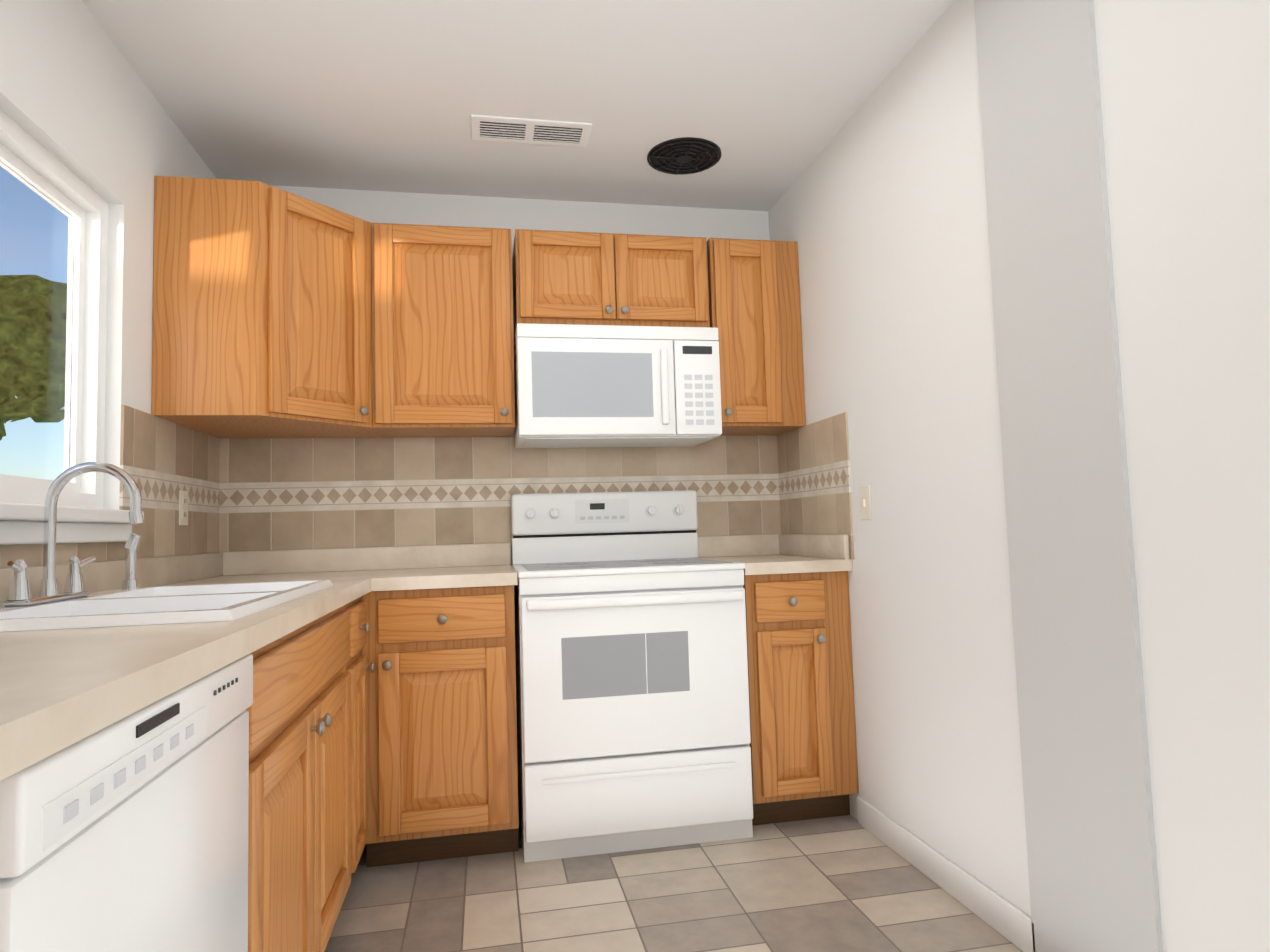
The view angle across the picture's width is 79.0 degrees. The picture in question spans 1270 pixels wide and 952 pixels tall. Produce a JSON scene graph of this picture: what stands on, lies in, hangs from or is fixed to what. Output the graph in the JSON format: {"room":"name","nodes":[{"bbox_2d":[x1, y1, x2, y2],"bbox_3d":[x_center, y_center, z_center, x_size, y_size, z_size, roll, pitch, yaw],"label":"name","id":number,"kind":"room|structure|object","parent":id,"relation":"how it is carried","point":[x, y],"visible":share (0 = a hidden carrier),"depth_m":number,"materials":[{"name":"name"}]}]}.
{"room":"kitchen","nodes":[
{"label":"kitchen","id":0,"kind":"room"},
{"bbox_2d":[0,0,216,568],"bbox_3d":[-1.231,-0.089,0.730,0.140,2.440,4.740,-1,-4,-11],"label":"wall","id":1,"kind":"structure","parent":0,"point":[79,100],"depth_m":2.15,"materials":[{"name":"white paint"}]},
{"bbox_2d":[0,109,143,544],"bbox_3d":[-1.365,-0.337,1.598,0.167,0.960,1.205,-1,-4,-11],"label":"window","id":2,"kind":"structure","parent":1,"relation":"in","point":[40,170],"depth_m":2.06,"materials":[{"name":"white plastic"}]},
{"bbox_2d":[0,405,223,568],"bbox_3d":[-1.307,-0.030,1.515,0.008,0.433,2.885,-1,-4,-11],"label":"tile backsplash","id":3,"kind":"structure","parent":1,"relation":"attached to","point":[164,457],"depth_m":2.42,"materials":[{"name":"beige tile"}]},
{"bbox_2d":[179,490,187,524],"bbox_3d":[-1.503,0.106,2.568,0.008,0.115,0.070,-1,-4,-11],"label":"outlet","id":4,"kind":"object","parent":3,"relation":"attached to","point":[183,507],"visible":1,"depth_m":2.56,"materials":[{"name":"beige plastic"}]},
{"bbox_2d":[225,185,777,600],"bbox_3d":[-0.421,0.056,3.226,2.401,2.440,0.140,-1,-4,-11],"label":"wall","id":5,"kind":"structure","parent":0,"point":[512,214],"depth_m":3.24,"materials":[{"name":"white paint"}]},
{"bbox_2d":[151,176,382,438],"bbox_3d":[-1.248,-0.544,2.728,0.602,0.753,0.602,-1,-4,-11],"label":"upper cabinet","id":6,"kind":"object","parent":5,"relation":"attached to","point":[262,309],"visible":1,"depth_m":2.45,"materials":[{"name":"brown wood"}]},
{"bbox_2d":[371,223,514,437],"bbox_3d":[-0.727,-0.544,2.958,0.505,0.753,0.351,-1,-4,-11],"label":"upper cabinet","id":7,"kind":"object","parent":5,"relation":"attached to","point":[442,337],"visible":1,"depth_m":2.81,"materials":[{"name":"brown wood"}]},
{"bbox_2d":[224,435,779,564],"bbox_3d":[-0.459,0.125,3.137,2.231,0.573,0.008,-1,-4,-11],"label":"tile backsplash","id":8,"kind":"structure","parent":5,"relation":"attached to","point":[261,494],"depth_m":3.08,"materials":[{"name":"beige tile"}]},
{"bbox_2d":[512,229,709,339],"bbox_3d":[-0.103,-0.738,3.093,0.750,0.386,0.351,-1,-4,-11],"label":"upper cabinet","id":9,"kind":"object","parent":5,"relation":"attached to","point":[576,278],"visible":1,"depth_m":2.95,"materials":[{"name":"brown wood"}]},
{"bbox_2d":[514,323,721,447],"bbox_3d":[-0.084,-0.338,3.028,0.760,0.418,0.427,-1,-4,-11],"label":"microwave","id":10,"kind":"object","parent":9,"relation":"attached to","point":[592,386],"visible":0.98,"depth_m":2.85,"materials":[{"name":"white plastic"}]},
{"bbox_2d":[707,238,805,434],"bbox_3d":[0.465,-0.564,3.191,0.372,0.753,0.351,-1,-4,-11],"label":"upper cabinet","id":11,"kind":"object","parent":5,"relation":"attached to","point":[754,303],"visible":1,"depth_m":3.05,"materials":[{"name":"brown wood"}]},
{"bbox_2d":[82,0,953,210],"bbox_3d":[-0.077,-1.381,0.978,2.541,0.100,4.880,-1,-4,-11],"label":"ceiling","id":12,"kind":"structure","parent":0,"point":[769,98],"depth_m":2.41,"materials":[{"name":"white paint"}]},
{"bbox_2d":[471,114,591,146],"bbox_3d":[-0.362,-1.200,2.686,0.410,0.011,0.160,-1,-4,-11],"label":"ceiling vent","id":13,"kind":"object","parent":12,"relation":"in","point":[524,130],"visible":1,"depth_m":2.67,"materials":[{"name":"white metal"}]},
{"bbox_2d":[647,137,721,174],"bbox_3d":[0.186,-1.200,2.905,0.280,0.014,0.280,-1,-4,-11],"label":"ceiling vent","id":14,"kind":"object","parent":12,"relation":"in","point":[683,155],"visible":1,"depth_m":2.88,"materials":[{"name":"black plastic"}]},
{"bbox_2d":[324,813,1022,951],"bbox_3d":[-0.011,1.156,0.855,2.861,0.100,5.100,-1,-4,-11],"label":"floor","id":15,"kind":"structure","parent":0,"point":[848,883],"depth_m":2.15,"materials":[{"name":"tile"}]},
{"bbox_2d":[0,654,252,951],"bbox_3d":[-0.817,0.690,0.807,0.613,0.872,0.608,-1,-4,-11],"label":"dishwasher","id":16,"kind":"object","parent":15,"relation":"on","point":[129,833],"visible":0.9,"depth_m":0.81,"materials":[{"name":"white"}]},
{"bbox_2d":[246,606,350,951],"bbox_3d":[-0.970,0.746,1.581,0.646,0.873,0.958,-1,-4,-11],"label":"base cabinet","id":17,"kind":"object","parent":15,"relation":"on","point":[299,839],"visible":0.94,"depth_m":1.53,"materials":[{"name":"brown wood"}]},
{"bbox_2d":[0,462,379,780],"bbox_3d":[-0.979,0.189,1.561,0.660,0.452,2.884,-1,-4,-11],"label":"countertop","id":18,"kind":"structure","parent":17,"relation":"on","point":[88,646],"depth_m":1.25,"materials":[{"name":"laminate"}]},
{"bbox_2d":[2,462,143,606],"bbox_3d":[-1.151,0.121,1.712,0.198,0.285,0.547,-1,-4,-11],"label":"faucet","id":19,"kind":"object","parent":18,"relation":"on","point":[74,594],"depth_m":1.59,"materials":[{"name":"silver metal"}]},
{"bbox_2d":[344,597,374,872],"bbox_3d":[-1.090,0.792,2.195,0.646,0.873,0.295,-1,-4,-11],"label":"base cabinet","id":20,"kind":"object","parent":15,"relation":"on","point":[356,667],"visible":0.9,"depth_m":2.22,"materials":[{"name":"brown wood"}]},
{"bbox_2d":[362,585,518,866],"bbox_3d":[-0.667,0.814,2.708,0.474,0.873,0.646,-1,-4,-11],"label":"base cabinet","id":21,"kind":"object","parent":15,"relation":"on","point":[442,775],"visible":1,"depth_m":2.43,"materials":[{"name":"brown wood"}]},
{"bbox_2d":[380,543,517,590],"bbox_3d":[-0.652,0.315,2.749,0.433,0.126,0.664,-1,-4,-11],"label":"countertop","id":22,"kind":"structure","parent":21,"relation":"on","point":[473,565],"depth_m":3.00,"materials":[{"name":"laminate"}]},
{"bbox_2d":[511,490,752,862],"bbox_3d":[-0.046,0.641,2.816,0.766,1.195,0.680,-1,-4,-11],"label":"range","id":23,"kind":"object","parent":15,"relation":"on","point":[632,704],"visible":1,"depth_m":2.53,"materials":[{"name":"white metal"}]},
{"bbox_2d":[743,571,858,825],"bbox_3d":[0.529,0.794,2.942,0.384,0.873,0.646,-1,-4,-11],"label":"base cabinet","id":24,"kind":"object","parent":15,"relation":"on","point":[802,745],"visible":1,"depth_m":2.66,"materials":[{"name":"brown wood"}]},
{"bbox_2d":[697,534,852,574],"bbox_3d":[0.508,0.296,2.987,0.394,0.126,0.643,-1,-4,-11],"label":"countertop","id":25,"kind":"structure","parent":24,"relation":"on","point":[780,553],"depth_m":2.99,"materials":[{"name":"laminate"}]},
{"bbox_2d":[768,0,1269,951],"bbox_3d":[1.133,-0.134,1.121,0.152,2.440,4.600,-1,-4,-11],"label":"wall","id":26,"kind":"structure","parent":0,"point":[1030,238],"depth_m":1.69,"materials":[{"name":"white paint"}]},
{"bbox_2d":[776,412,853,558],"bbox_3d":[0.696,0.055,3.016,0.008,0.519,0.625,-1,-4,-11],"label":"tile backsplash","id":27,"kind":"structure","parent":26,"relation":"attached to","point":[813,480],"depth_m":2.98,"materials":[{"name":"beige tile"}]},
{"bbox_2d":[859,485,871,519],"bbox_3d":[0.774,0.091,2.602,0.013,0.115,0.070,-1,-4,-11],"label":"switch plate","id":28,"kind":"object","parent":26,"relation":"attached to","point":[865,503],"visible":1,"depth_m":2.60,"materials":[{"name":"beige plastic"}]},
{"bbox_2d":[857,797,1034,951],"bbox_3d":[0.863,1.129,2.246,0.012,0.090,0.888,-1,-4,-11],"label":"baseboard","id":29,"kind":"structure","parent":26,"relation":"attached to","point":[1010,922],"depth_m":2.13,"materials":[{"name":"white"}]},
{"label":"outside","id":30,"kind":"structure","parent":0,"visible":0},
{"bbox_3d":[-31.043,2.275,-2.955,59.859,0.100,80.000,-1,-4,-11],"label":"ground","id":31,"kind":"structure","parent":30,"visible":0},
{"bbox_2d":[0,275,66,439],"bbox_3d":[-9.241,-0.698,7.519,4.117,5.961,11.310,-1,-4,-11],"label":"tree","id":32,"kind":"object","parent":31,"relation":"on","point":[22,329],"depth_m":11.06,"materials":[{"name":"green plant"}]}
]}

